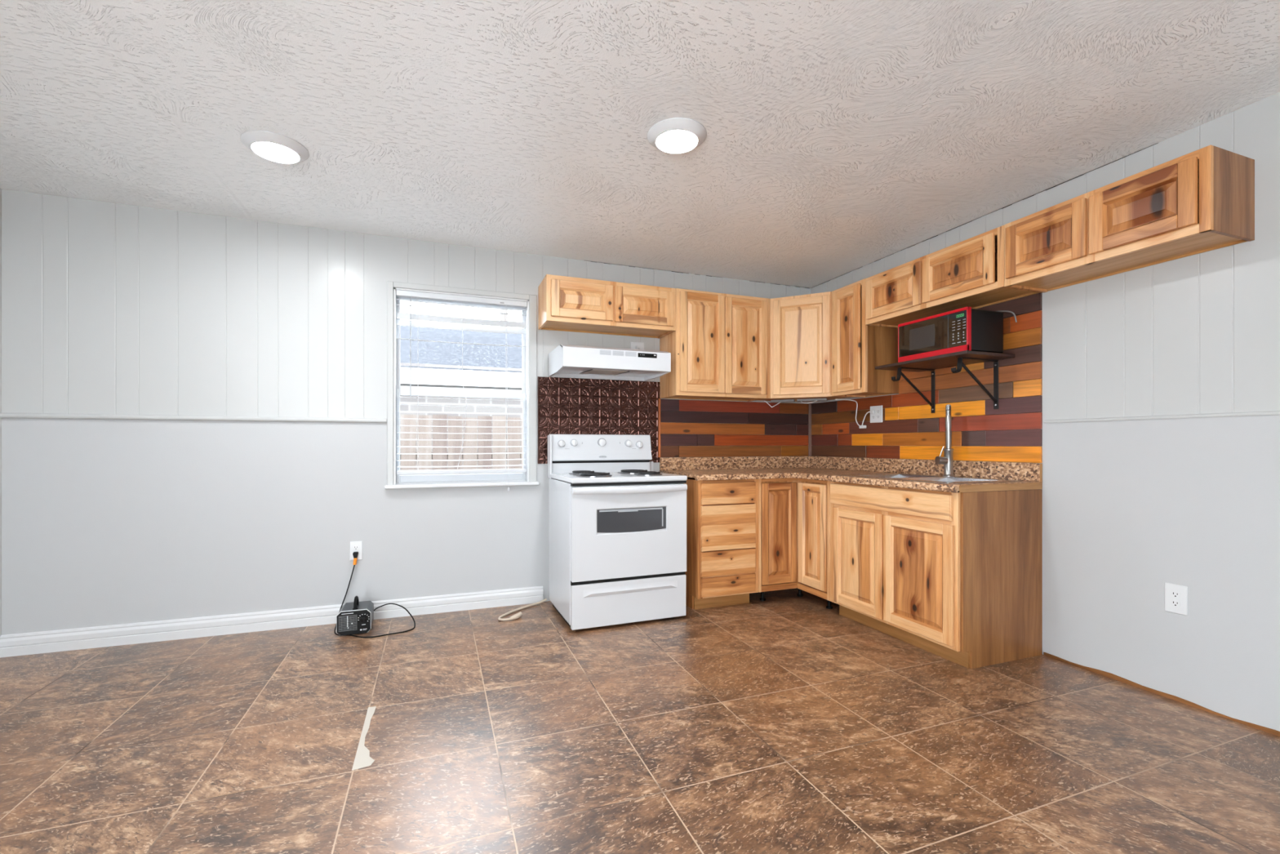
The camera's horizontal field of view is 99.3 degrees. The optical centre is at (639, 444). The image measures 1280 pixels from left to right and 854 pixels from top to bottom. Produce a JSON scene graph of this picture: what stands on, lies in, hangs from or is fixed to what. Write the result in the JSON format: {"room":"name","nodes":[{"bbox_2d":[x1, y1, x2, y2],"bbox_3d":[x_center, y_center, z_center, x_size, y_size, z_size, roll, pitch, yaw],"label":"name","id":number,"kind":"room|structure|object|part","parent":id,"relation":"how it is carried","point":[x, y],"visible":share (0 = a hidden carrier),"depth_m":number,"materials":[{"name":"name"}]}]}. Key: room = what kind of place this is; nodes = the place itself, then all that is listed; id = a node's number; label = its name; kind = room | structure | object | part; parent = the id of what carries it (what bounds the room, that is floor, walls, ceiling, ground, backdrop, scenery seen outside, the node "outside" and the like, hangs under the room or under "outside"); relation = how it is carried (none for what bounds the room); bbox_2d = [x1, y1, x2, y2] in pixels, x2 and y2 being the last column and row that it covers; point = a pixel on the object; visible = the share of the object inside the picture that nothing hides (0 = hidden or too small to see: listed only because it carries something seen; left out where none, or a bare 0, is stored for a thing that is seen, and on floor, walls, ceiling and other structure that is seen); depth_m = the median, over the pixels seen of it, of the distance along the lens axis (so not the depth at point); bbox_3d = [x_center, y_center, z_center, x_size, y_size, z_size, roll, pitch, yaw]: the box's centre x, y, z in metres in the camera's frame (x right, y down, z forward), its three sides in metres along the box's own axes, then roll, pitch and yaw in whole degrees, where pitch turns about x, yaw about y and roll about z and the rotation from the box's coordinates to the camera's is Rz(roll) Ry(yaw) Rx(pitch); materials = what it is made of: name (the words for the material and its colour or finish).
{"room":"kitchen","nodes":[
{"label":"kitchen","id":0,"kind":"room"},
{"bbox_2d":[0,188,1,635],"bbox_3d":[-2.302,-0.116,-0.119,0.120,2.456,6.320,0,0,-21],"label":"wall","id":1,"kind":"structure","parent":0,"point":[0,188],"depth_m":2.85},
{"bbox_2d":[1,189,810,635],"bbox_3d":[-0.967,-0.116,3.821,5.387,2.456,0.120,0,0,-21],"label":"wall","id":2,"kind":"structure","parent":0,"point":[108,308],"depth_m":3.20,"materials":[{"name":"paint"}]},
{"bbox_2d":[0,413,386,422],"bbox_3d":[-2.490,-0.154,3.175,1.841,0.027,0.018,0,0,-21],"label":"trim","id":3,"kind":"structure","parent":2,"relation":"attached to","point":[33,415],"depth_m":3.12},
{"bbox_2d":[0,585,543,657],"bbox_3d":[-2.019,1.056,3.352,2.847,0.113,0.018,0,0,-21],"label":"baseboard","id":4,"kind":"structure","parent":2,"relation":"attached to","point":[86,637],"depth_m":3.20,"materials":[{"name":"white paint"}]},
{"bbox_2d":[349,541,362,559],"bbox_3d":[-1.796,0.669,3.441,0.072,0.118,0.008,0,0,-21],"label":"wall outlet","id":5,"kind":"object","parent":2,"relation":"attached to","point":[354,546],"visible":1,"depth_m":3.44,"materials":[{"name":"white plastic"}]},
{"bbox_2d":[353,545,359,550],"bbox_3d":[-1.795,0.649,3.439,0.033,0.027,0.003,0,0,-21],"label":"receptacle","id":6,"kind":"object","parent":5,"relation":"attached to","point":[355,547],"depth_m":3.44,"materials":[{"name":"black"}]},
{"bbox_2d":[384,280,539,488],"bbox_3d":[-1.193,-0.386,3.712,0.988,1.336,0.165,0,0,-21],"label":"window","id":7,"kind":"structure","parent":2,"relation":"in","point":[528,392],"depth_m":3.71,"materials":[{"name":"white paint"}]},
{"bbox_3d":[-1.212,-0.059,3.741,0.847,0.618,0.024,0,0,-21],"label":"sash","id":8,"kind":"part","parent":7,"relation":"part of","materials":[{"name":"white plastic"}]},
{"bbox_3d":[-1.222,-0.675,3.768,0.847,0.665,0.024,0,0,-21],"label":"sash","id":9,"kind":"part","parent":7,"relation":"part of","materials":[{"name":"glass"}]},
{"bbox_2d":[395,289,527,490],"bbox_3d":[-1.186,-0.345,3.672,0.842,1.323,0.111,0,0,-21],"label":"window blind","id":10,"kind":"object","parent":7,"relation":"attached to","point":[399,293],"visible":1,"depth_m":3.68,"materials":[{"name":"grey plastic"}]},
{"bbox_3d":[-1.200,-0.123,3.668,0.059,0.571,0.004,0,0,-19],"label":"lift cord","id":11,"kind":"part","parent":10,"relation":"part of","materials":[{"name":"white fabric"}]},
{"bbox_3d":[-1.197,0.182,3.700,0.838,0.028,0.050,0,0,-21],"label":"rail","id":12,"kind":"part","parent":10,"relation":"part of","materials":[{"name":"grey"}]},
{"bbox_3d":[-0.908,-0.326,3.747,0.016,1.284,0.056,0,0,-21],"label":"pull cord","id":13,"kind":"part","parent":10,"relation":"part of","materials":[{"name":"grey plastic"}]},
{"bbox_3d":[-1.181,0.271,3.679,0.988,0.023,0.095,0,0,-21],"label":"sill","id":14,"kind":"part","parent":7,"relation":"part of","materials":[{"name":"white paint"}]},
{"bbox_2d":[537,376,660,463],"bbox_3d":[-0.284,-0.174,4.007,0.934,0.616,0.008,0,0,-21],"label":"backsplash","id":15,"kind":"structure","parent":2,"relation":"attached to","point":[566,406],"depth_m":3.99,"materials":[{"name":"brown metal"}]},
{"bbox_2d":[537,274,675,338],"bbox_3d":[-0.228,-0.967,3.860,0.928,0.303,0.322,0,0,-21],"label":"upper cabinet","id":16,"kind":"object","parent":2,"relation":"attached to","point":[565,304],"visible":1,"depth_m":3.73,"materials":[{"name":"brown wood"}]},
{"bbox_3d":[-0.384,-0.966,3.639,0.313,0.130,0.018,0,0,-21],"label":"panel","id":17,"kind":"part","parent":16,"relation":"part of","materials":[{"name":"beige wood"}]},
{"bbox_3d":[-0.384,-0.966,3.639,0.423,0.240,0.018,0,0,-21],"label":"door","id":18,"kind":"part","parent":16,"relation":"part of","materials":[{"name":"beige wood"}]},
{"bbox_3d":[0.034,-0.965,3.796,0.437,0.243,0.018,0,0,-21],"label":"door","id":19,"kind":"part","parent":16,"relation":"part of","materials":[{"name":"beige wood"}]},
{"bbox_3d":[0.034,-0.965,3.796,0.327,0.133,0.018,0,0,-21],"label":"panel","id":20,"kind":"part","parent":16,"relation":"part of","materials":[{"name":"brown wood"}]},
{"bbox_2d":[548,344,671,381],"bbox_3d":[-0.222,-0.615,3.778,0.742,0.263,0.479,0,0,-21],"label":"range hood","id":21,"kind":"object","parent":2,"relation":"attached to","point":[565,361],"visible":1,"depth_m":3.60,"materials":[{"name":"white metal"}]},
{"bbox_2d":[602,350,611,355],"bbox_3d":[-0.223,-0.598,3.525,0.075,0.030,0.001,0,0,-21],"label":"vent grille","id":22,"kind":"object","parent":21,"relation":"attached to","point":[604,352],"depth_m":3.53,"materials":[{"name":"grey metal"}]},
{"bbox_2d":[613,351,623,355],"bbox_3d":[-0.142,-0.598,3.555,0.075,0.030,0.001,0,0,-21],"label":"vent grille","id":23,"kind":"object","parent":21,"relation":"attached to","point":[615,353],"depth_m":3.55,"materials":[{"name":"grey"}]},
{"bbox_2d":[625,351,636,356],"bbox_3d":[-0.060,-0.598,3.586,0.077,0.030,0.001,0,0,-21],"label":"vent grille","id":24,"kind":"object","parent":21,"relation":"attached to","point":[627,353],"depth_m":3.59,"materials":[{"name":"grey"}]},
{"bbox_3d":[0.050,-0.595,3.627,0.135,0.028,0.002,0,0,-21],"label":"control panel","id":25,"kind":"part","parent":21,"relation":"part of","materials":[{"name":"black plastic"}]},
{"bbox_2d":[630,342,644,350],"bbox_3d":[-0.020,-0.716,4.107,0.110,0.118,0.008,0,0,-21],"label":"wall outlet","id":26,"kind":"object","parent":2,"relation":"attached to","point":[633,344],"visible":0.45,"depth_m":4.10,"materials":[{"name":"white plastic"}]},
{"bbox_2d":[585,260,808,288],"bbox_3d":[0.523,-1.341,4.315,1.990,0.005,0.001,0,0,-21],"label":"trim","id":27,"kind":"structure","parent":2,"relation":"attached to","point":[585,260],"depth_m":4.23,"materials":[{"name":"black"}]},
{"bbox_2d":[659,288,770,401],"bbox_3d":[0.578,-0.738,4.162,0.790,0.765,0.322,0,0,-21],"label":"upper cabinet","id":28,"kind":"object","parent":2,"relation":"attached to","point":[719,347],"visible":0.97,"depth_m":4.00,"materials":[{"name":"brown wood"}]},
{"bbox_3d":[0.454,-0.741,3.953,0.249,0.608,0.018,0,0,-21],"label":"panel","id":29,"kind":"part","parent":28,"relation":"part of","materials":[{"name":"beige wood"}]},
{"bbox_3d":[0.454,-0.741,3.953,0.359,0.718,0.018,0,0,-21],"label":"door","id":30,"kind":"part","parent":28,"relation":"part of","materials":[{"name":"beige wood"}]},
{"bbox_3d":[0.797,-0.738,4.082,0.251,0.601,0.018,0,0,-21],"label":"panel","id":31,"kind":"part","parent":28,"relation":"part of","materials":[{"name":"beige wood"}]},
{"bbox_3d":[0.797,-0.738,4.082,0.361,0.711,0.018,0,0,-21],"label":"door","id":32,"kind":"part","parent":28,"relation":"part of","materials":[{"name":"beige wood"}]},
{"bbox_2d":[657,398,809,457],"bbox_3d":[0.796,-0.129,4.408,1.400,0.450,0.016,0,0,-21],"label":"backsplash","id":33,"kind":"structure","parent":2,"relation":"attached to","point":[699,432],"depth_m":4.38,"materials":[{"name":"multicoloured wood"}]},
{"bbox_2d":[764,397,827,407],"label":"light","id":34,"kind":"object","parent":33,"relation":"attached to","point":[813,400],"depth_m":4.18,"materials":[{"name":"grey plastic"}]},
{"bbox_2d":[0,0,1279,288],"bbox_3d":[0.143,-1.394,0.862,5.387,0.100,6.440,0,0,-21],"label":"ceiling","id":35,"kind":"structure","parent":0,"point":[843,136],"depth_m":2.17,"materials":[{"name":"white paint"}]},
{"bbox_2d":[240,130,309,164],"bbox_3d":[-1.641,-1.329,2.452,0.258,0.030,0.258,0,0,-21],"label":"recessed light","id":36,"kind":"object","parent":35,"relation":"in","point":[271,146],"visible":1,"depth_m":2.42,"materials":[{"name":"white plastic"}]},
{"bbox_2d":[647,117,706,153],"bbox_3d":[0.160,-1.329,2.364,0.258,0.030,0.258,0,0,-21],"label":"recessed light","id":37,"kind":"object","parent":35,"relation":"in","point":[677,135],"visible":1,"depth_m":2.32,"materials":[{"name":"white plastic"}]},
{"bbox_2d":[0,587,1279,853],"bbox_3d":[0.143,1.161,0.862,5.387,0.101,6.440,0,0,-21],"label":"floor","id":38,"kind":"structure","parent":0,"point":[786,722],"depth_m":1.98,"materials":[{"name":"tile"}]},
{"bbox_2d":[333,551,415,637],"bbox_3d":[-1.606,0.894,3.310,0.449,0.439,0.371,0,0,-21],"label":"ozone generator","id":39,"kind":"object","parent":38,"relation":"on","point":[355,617],"visible":1,"depth_m":3.20,"materials":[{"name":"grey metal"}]},
{"bbox_2d":[338,614,357,631],"bbox_3d":[-1.702,1.039,3.172,0.096,0.090,0.002,0,0,-21],"label":"grille","id":40,"kind":"object","parent":39,"relation":"attached to","point":[347,623],"depth_m":3.17,"materials":[{"name":"grey metal"}]},
{"bbox_3d":[-1.675,1.040,3.185,0.176,0.136,0.003,0,0,-21],"label":"panel","id":41,"kind":"part","parent":39,"relation":"part of","materials":[{"name":"black plastic"}]},
{"bbox_2d":[341,613,368,630],"bbox_3d":[-1.666,1.037,3.186,0.146,0.109,0.002,0,0,-21],"label":"print","id":42,"kind":"object","parent":39,"relation":"attached to","point":[349,621],"depth_m":3.18,"materials":[{"name":"white"}]},
{"bbox_3d":[-1.700,0.939,3.259,0.028,0.068,0.120,0,0,-21],"label":"handle","id":43,"kind":"part","parent":39,"relation":"part of","materials":[{"name":"black plastic"}]},
{"bbox_2d":[497,598,546,620],"bbox_3d":[-0.780,1.093,3.628,0.128,0.037,0.446,0,0,21],"label":"cord","id":44,"kind":"object","parent":38,"relation":"on","point":[519,614],"visible":1,"depth_m":3.52,"materials":[{"name":"beige plastic"}]},
{"bbox_2d":[547,434,687,630],"bbox_3d":[-0.147,0.518,3.641,0.802,1.187,0.712,0,0,-22],"label":"electric stove","id":45,"kind":"object","parent":38,"relation":"on","point":[617,524],"visible":1,"depth_m":3.37,"materials":[{"name":"white metal"}]},
{"bbox_3d":[-0.543,-0.005,3.789,0.055,0.060,0.029,0,0,-22],"label":"control knob","id":46,"kind":"part","parent":45,"relation":"part of","materials":[{"name":"white plastic"}]},
{"bbox_3d":[-0.460,-0.011,3.823,0.055,0.060,0.029,0,0,-22],"label":"control knob","id":47,"kind":"part","parent":45,"relation":"part of","materials":[{"name":"white plastic"}]},
{"bbox_3d":[-0.271,-0.017,3.902,0.064,0.064,0.020,0,0,-22],"label":"control knob","id":48,"kind":"part","parent":45,"relation":"part of","materials":[{"name":"white plastic"}]},
{"bbox_2d":[548,471,687,483],"bbox_3d":[-0.168,0.212,3.638,0.761,0.031,0.649,0,0,-22],"label":"cooktop","id":49,"kind":"object","parent":45,"relation":"in","point":[554,477],"depth_m":3.41,"materials":[{"name":"white metal"}]},
{"bbox_3d":[-0.082,-0.008,3.973,0.055,0.060,0.029,0,0,-22],"label":"control knob","id":50,"kind":"part","parent":45,"relation":"part of","materials":[{"name":"white plastic"}]},
{"bbox_3d":[-0.059,0.963,3.363,0.751,0.262,0.038,0,0,-22],"label":"storage drawer","id":51,"kind":"part","parent":45,"relation":"part of","materials":[{"name":"white metal"}]},
{"bbox_3d":[-0.058,0.530,3.362,0.751,0.560,0.040,0,0,-22],"label":"oven door","id":52,"kind":"part","parent":45,"relation":"part of","materials":[{"name":"white metal"}]},
{"bbox_3d":[-0.043,0.275,3.322,0.745,0.042,0.043,0,0,-22],"label":"door handle","id":53,"kind":"part","parent":45,"relation":"part of","materials":[{"name":"white metal"}]},
{"bbox_3d":[-0.048,0.883,3.340,0.620,0.047,0.012,0,0,-22],"label":"drawer pull","id":54,"kind":"part","parent":45,"relation":"part of","materials":[{"name":"white metal"}]},
{"bbox_3d":[-0.001,0.001,4.003,0.055,0.060,0.029,0,0,-22],"label":"control knob","id":55,"kind":"part","parent":45,"relation":"part of","materials":[{"name":"white plastic"}]},
{"bbox_2d":[684,476,758,608],"bbox_3d":[0.499,0.674,3.966,0.470,0.876,0.631,0,0,-21],"label":"base cabinet","id":56,"kind":"object","parent":38,"relation":"on","point":[722,515],"visible":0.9,"depth_m":3.67,"materials":[{"name":"brown wood"}]},
{"bbox_3d":[0.600,0.948,3.677,0.416,0.123,0.018,0,0,-21],"label":"drawer","id":57,"kind":"part","parent":56,"relation":"part of","materials":[{"name":"brown wood"}]},
{"bbox_3d":[0.600,0.794,3.677,0.416,0.163,0.018,0,0,-21],"label":"drawer","id":58,"kind":"part","parent":56,"relation":"part of","materials":[{"name":"brown wood"}]},
{"bbox_3d":[0.600,0.556,3.677,0.416,0.301,0.018,0,0,-21],"label":"drawer","id":59,"kind":"part","parent":56,"relation":"part of","materials":[{"name":"beige wood"}]},
{"bbox_3d":[0.600,0.326,3.677,0.416,0.144,0.018,0,0,-21],"label":"drawer","id":60,"kind":"part","parent":56,"relation":"part of","materials":[{"name":"beige wood"}]},
{"bbox_2d":[758,478,832,608],"bbox_3d":[1.204,0.674,4.058,0.909,0.876,0.955,0,0,-21],"label":"base cabinet","id":61,"kind":"object","parent":38,"relation":"on","point":[794,513],"visible":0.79,"depth_m":3.81,"materials":[{"name":"brown wood"}]},
{"bbox_3d":[0.980,0.620,3.832,0.182,0.606,0.018,0,0,-21],"label":"panel","id":62,"kind":"part","parent":61,"relation":"part of","materials":[{"name":"brown wood"}]},
{"bbox_3d":[0.980,0.620,3.832,0.284,0.708,0.018,0,0,-21],"label":"door","id":63,"kind":"part","parent":61,"relation":"part of","materials":[{"name":"brown wood"}]},
{"bbox_3d":[1.180,0.619,3.732,0.018,0.706,0.285,0,0,-21],"label":"door","id":64,"kind":"part","parent":61,"relation":"part of","materials":[{"name":"beige wood"}]},
{"bbox_3d":[1.180,0.619,3.732,0.018,0.604,0.183,0,0,-21],"label":"panel","id":65,"kind":"part","parent":61,"relation":"part of","materials":[{"name":"beige wood"}]},
{"bbox_2d":[830,480,1042,668],"bbox_3d":[1.677,0.673,3.218,0.613,0.877,0.946,0,0,-21],"label":"base cabinet","id":66,"kind":"object","parent":38,"relation":"on","point":[956,577],"visible":0.94,"depth_m":2.84,"materials":[{"name":"brown wood"}]},
{"bbox_2d":[659,456,1042,492],"bbox_3d":[1.140,0.166,3.528,1.403,0.137,1.905,0,0,-21],"label":"countertop","id":67,"kind":"structure","parent":66,"relation":"on","point":[815,468],"depth_m":3.72,"materials":[{"name":"stone"}]},
{"bbox_2d":[837,473,1022,493],"bbox_3d":[1.663,0.274,3.211,0.550,0.164,0.810,0,0,-21],"label":"sink","id":68,"kind":"object","parent":67,"relation":"in","point":[907,477],"visible":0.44,"depth_m":3.21,"materials":[{"name":"silver metal"}]},
{"bbox_3d":[1.586,0.274,3.374,0.400,0.164,0.330,0,0,-21],"label":"bowl","id":69,"kind":"part","parent":68,"relation":"part of","materials":[{"name":"silver metal"}]},
{"bbox_3d":[1.713,0.274,3.037,0.400,0.164,0.330,0,0,-21],"label":"bowl","id":70,"kind":"part","parent":68,"relation":"part of","materials":[{"name":"silver metal"}]},
{"bbox_2d":[934,404,954,476],"bbox_3d":[1.855,-0.026,3.267,0.104,0.434,0.145,0,0,0],"label":"kitchen faucet","id":71,"kind":"object","parent":67,"relation":"on","point":[947,460],"visible":1,"depth_m":3.29,"materials":[{"name":"grey metal"}]},
{"bbox_3d":[1.833,0.064,3.306,0.057,0.110,0.049,0,0,-3],"label":"lever","id":72,"kind":"part","parent":71,"relation":"part of","materials":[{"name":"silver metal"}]},
{"bbox_3d":[1.322,0.703,3.320,0.018,0.606,0.414,0,0,-21],"label":"door","id":73,"kind":"part","parent":66,"relation":"part of","materials":[{"name":"beige wood"}]},
{"bbox_3d":[1.322,0.703,3.320,0.018,0.496,0.304,0,0,-21],"label":"panel","id":74,"kind":"part","parent":66,"relation":"part of","materials":[{"name":"beige wood"}]},
{"bbox_3d":[1.395,0.315,3.123,0.018,0.129,0.885,0,0,-21],"label":"false drawer","id":75,"kind":"part","parent":66,"relation":"part of","materials":[{"name":"beige wood"}]},
{"bbox_3d":[1.415,0.629,3.127,0.019,0.786,0.932,0,0,-21],"label":"frame","id":76,"kind":"part","parent":66,"relation":"part of","materials":[{"name":"beige wood"}]},
{"bbox_3d":[1.476,0.701,2.908,0.018,0.492,0.334,0,0,-21],"label":"panel","id":77,"kind":"part","parent":66,"relation":"part of","materials":[{"name":"brown wood"}]},
{"bbox_3d":[1.476,0.701,2.908,0.018,0.602,0.444,0,0,-21],"label":"door","id":78,"kind":"part","parent":66,"relation":"part of","materials":[{"name":"brown wood"}]},
{"bbox_3d":[1.859,0.673,2.788,0.575,0.877,0.014,0,0,-21],"label":"panel","id":79,"kind":"part","parent":66,"relation":"part of","materials":[{"name":"brown wood"}]},
{"bbox_2d":[810,92,1279,731],"bbox_3d":[2.629,-0.116,1.734,0.120,2.456,6.326,0,0,-21],"label":"wall","id":80,"kind":"structure","parent":0,"point":[1131,508],"depth_m":2.38,"materials":[{"name":"paint"}]},
{"bbox_2d":[756,291,855,402],"bbox_3d":[1.287,-0.738,4.266,0.607,0.765,0.621,0,0,-21],"label":"upper cabinet","id":81,"kind":"object","parent":80,"relation":"attached to","point":[801,326],"visible":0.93,"depth_m":4.06,"materials":[{"name":"beige wood"}]},
{"bbox_3d":[1.204,-0.738,4.065,0.302,0.608,0.018,0,0,24],"label":"panel","id":82,"kind":"part","parent":81,"relation":"part of","materials":[{"name":"beige wood"}]},
{"bbox_3d":[1.204,-0.738,4.065,0.412,0.718,0.018,0,0,24],"label":"door","id":83,"kind":"part","parent":81,"relation":"part of","materials":[{"name":"beige wood"}]},
{"bbox_3d":[1.210,-0.738,4.084,0.456,0.765,0.019,0,0,24],"label":"frame","id":84,"kind":"part","parent":81,"relation":"part of","materials":[{"name":"beige wood"}]},
{"bbox_2d":[831,278,898,397],"bbox_3d":[1.590,-0.738,3.867,0.322,0.765,0.333,0,0,-21],"label":"upper cabinet","id":85,"kind":"object","parent":80,"relation":"attached to","point":[858,348],"visible":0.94,"depth_m":3.74,"materials":[{"name":"brown wood"}]},
{"bbox_3d":[1.446,-0.738,3.818,0.018,0.721,0.264,0,0,-21],"label":"door","id":86,"kind":"part","parent":85,"relation":"part of","materials":[{"name":"beige wood"}]},
{"bbox_3d":[1.447,-0.738,3.818,0.018,0.611,0.154,0,0,-21],"label":"panel","id":87,"kind":"part","parent":85,"relation":"part of","materials":[{"name":"beige wood"}]},
{"bbox_3d":[1.466,-0.738,3.821,0.019,0.765,0.333,0,0,-21],"label":"frame","id":88,"kind":"part","parent":85,"relation":"part of","materials":[{"name":"beige wood"}]},
{"bbox_2d":[808,293,1042,462],"bbox_3d":[1.783,-0.354,3.762,0.037,0.900,1.889,0,0,-21],"label":"backsplash","id":89,"kind":"structure","parent":80,"relation":"attached to","point":[1023,339],"depth_m":3.30,"materials":[{"name":"multicoloured wood"}]},
{"bbox_2d":[835,399,874,428],"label":"cord","id":90,"kind":"object","parent":89,"relation":"attached to","point":[872,411],"depth_m":4.06,"materials":[{"name":"grey plastic"}]},
{"bbox_3d":[1.615,-0.241,4.095,0.259,0.219,0.092,0,0,40],"label":"power cord","id":91,"kind":"part","parent":90,"relation":"part of","materials":[{"name":"white plastic"}]},
{"bbox_2d":[870,404,882,422],"bbox_3d":[1.713,-0.222,3.948,0.008,0.122,0.120,0,0,-21],"label":"wall outlet","id":92,"kind":"object","parent":89,"relation":"attached to","point":[877,417],"visible":1,"depth_m":3.94,"materials":[{"name":"white plastic"}]},
{"bbox_2d":[875,350,1014,413],"bbox_3d":[1.785,-0.352,3.240,0.368,0.296,0.644,0,0,-21],"label":"wall shelf","id":93,"kind":"object","parent":80,"relation":"attached to","point":[958,359],"visible":1,"depth_m":3.11,"materials":[{"name":"black metal"}]},
{"bbox_2d":[897,306,1017,362],"bbox_3d":[1.821,-0.625,3.153,0.329,0.251,0.505,0,0,-21],"label":"microwave oven","id":94,"kind":"object","parent":93,"relation":"on","point":[966,328],"visible":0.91,"depth_m":2.99,"materials":[{"name":"black paint"}]},
{"bbox_3d":[1.647,-0.627,3.169,0.012,0.186,0.343,0,0,-21],"label":"door","id":95,"kind":"part","parent":94,"relation":"part of","materials":[{"name":"black glass"}]},
{"bbox_3d":[1.675,-0.619,3.119,0.030,0.236,0.466,0,0,-21],"label":"frame","id":96,"kind":"part","parent":94,"relation":"part of","materials":[{"name":"red plastic"}]},
{"bbox_3d":[1.728,-0.627,2.955,0.012,0.186,0.109,0,0,-21],"label":"control panel","id":97,"kind":"part","parent":94,"relation":"part of","materials":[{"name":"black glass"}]},
{"bbox_3d":[2.013,-0.710,3.034,0.022,0.081,0.154,0,0,-41],"label":"power cord","id":98,"kind":"part","parent":94,"relation":"part of","materials":[{"name":"grey plastic"}]},
{"bbox_2d":[865,225,1042,328],"bbox_3d":[1.816,-0.962,3.264,0.322,0.312,0.953,0,0,-21],"label":"upper cabinet","id":99,"kind":"object","parent":80,"relation":"attached to","point":[968,273],"visible":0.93,"depth_m":3.12,"materials":[{"name":"brown wood"}]},
{"bbox_3d":[1.591,-0.964,3.432,0.018,0.145,0.324,0,0,-21],"label":"panel","id":100,"kind":"part","parent":99,"relation":"part of","materials":[{"name":"brown wood"}]},
{"bbox_3d":[1.591,-0.964,3.432,0.018,0.255,0.434,0,0,-21],"label":"door","id":101,"kind":"part","parent":99,"relation":"part of","materials":[{"name":"brown wood"}]},
{"bbox_3d":[1.749,-0.966,3.012,0.018,0.149,0.328,0,0,-21],"label":"panel","id":102,"kind":"part","parent":99,"relation":"part of","materials":[{"name":"brown wood"}]},
{"bbox_3d":[1.749,-0.966,3.012,0.018,0.259,0.438,0,0,-21],"label":"door","id":103,"kind":"part","parent":99,"relation":"part of","materials":[{"name":"brown wood"}]},
{"bbox_2d":[811,142,1158,288],"bbox_3d":[1.886,-1.342,3.540,0.001,0.005,2.390,0,0,-21],"label":"trim","id":104,"kind":"structure","parent":80,"relation":"attached to","point":[1157,143],"depth_m":3.04,"materials":[{"name":"black"}]},
{"bbox_2d":[1004,145,1254,292],"bbox_3d":[2.123,-0.961,2.447,0.322,0.316,0.788,0,0,-21],"label":"upper cabinet","id":105,"kind":"object","parent":80,"relation":"attached to","point":[1202,200],"visible":1,"depth_m":2.26,"materials":[{"name":"brown wood"}]},
{"bbox_3d":[1.912,-0.965,2.578,0.018,0.146,0.250,0,0,-21],"label":"panel","id":106,"kind":"part","parent":105,"relation":"part of","materials":[{"name":"brown wood"}]},
{"bbox_3d":[1.912,-0.965,2.578,0.018,0.256,0.360,0,0,-21],"label":"door","id":107,"kind":"part","parent":105,"relation":"part of","materials":[{"name":"brown wood"}]},
{"bbox_3d":[2.043,-0.964,2.227,0.018,0.144,0.250,0,0,-21],"label":"panel","id":108,"kind":"part","parent":105,"relation":"part of","materials":[{"name":"brown wood"}]},
{"bbox_3d":[2.043,-0.964,2.227,0.018,0.254,0.360,0,0,-21],"label":"door","id":109,"kind":"part","parent":105,"relation":"part of","materials":[{"name":"brown wood"}]},
{"bbox_2d":[1043,651,1279,736],"bbox_3d":[2.891,1.087,0.873,0.006,0.050,4.290,0,0,-21],"label":"trim","id":110,"kind":"structure","parent":80,"relation":"attached to","point":[1108,674],"depth_m":2.41,"materials":[{"name":"brown wood"}]},
{"bbox_2d":[1043,410,1279,422],"bbox_3d":[2.885,-0.122,0.868,0.009,0.015,4.285,0,0,-21],"label":"trim","id":111,"kind":"structure","parent":80,"relation":"attached to","point":[1272,412],"depth_m":2.37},
{"bbox_2d":[1164,582,1187,615],"bbox_3d":[2.325,0.668,2.361,0.008,0.126,0.078,0,0,-21],"label":"wall outlet","id":112,"kind":"object","parent":80,"relation":"attached to","point":[1175,595],"visible":1,"depth_m":2.36,"materials":[{"name":"white plastic"}]},
{"bbox_2d":[1170,591,1180,597],"bbox_3d":[2.322,0.648,2.360,0.003,0.027,0.033,0,0,-21],"label":"receptacle","id":113,"kind":"object","parent":112,"relation":"attached to","point":[1173,593],"depth_m":2.36,"materials":[{"name":"white plastic"}]},
{"bbox_2d":[1170,600,1180,607],"bbox_3d":[2.322,0.688,2.360,0.003,0.027,0.033,0,0,-21],"label":"receptacle","id":114,"kind":"object","parent":112,"relation":"attached to","point":[1174,603],"depth_m":2.36,"materials":[{"name":"white plastic"}]},
{"label":"outside","id":115,"kind":"structure","parent":0,"visible":0},
{"bbox_3d":[-3.242,1.412,11.522,24.000,0.100,15.860,0,0,-21],"label":"ground","id":116,"kind":"structure","parent":115,"visible":0},
{"bbox_2d":[400,325,522,473],"bbox_3d":[-2.958,-0.388,9.341,12.800,3.500,4.145,0,0,-21],"label":"house","id":117,"kind":"structure","parent":116,"relation":"on","point":[433,364],"depth_m":7.62,"materials":[{"name":"brick"}]},
{"bbox_2d":[400,414,522,475],"bbox_3d":[-3.463,0.527,4.978,6.710,1.669,0.060,0,0,-21],"label":"fence","id":118,"kind":"object","parent":116,"relation":"on","point":[499,422],"visible":0.06,"depth_m":5.56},
{"bbox_3d":[-3.467,0.567,4.987,6.710,0.990,0.040,0,0,-21],"label":"rail","id":119,"kind":"part","parent":118,"relation":"part of","materials":[{"name":"white wood"}]},
{"bbox_2d":[499,309,507,328],"bbox_3d":[-3.096,-1.707,12.428,1.598,6.146,1.644,0,0,16],"label":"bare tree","id":120,"kind":"object","parent":116,"relation":"on","point":[503,317],"visible":0.02,"depth_m":12.39,"materials":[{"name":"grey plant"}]}
]}

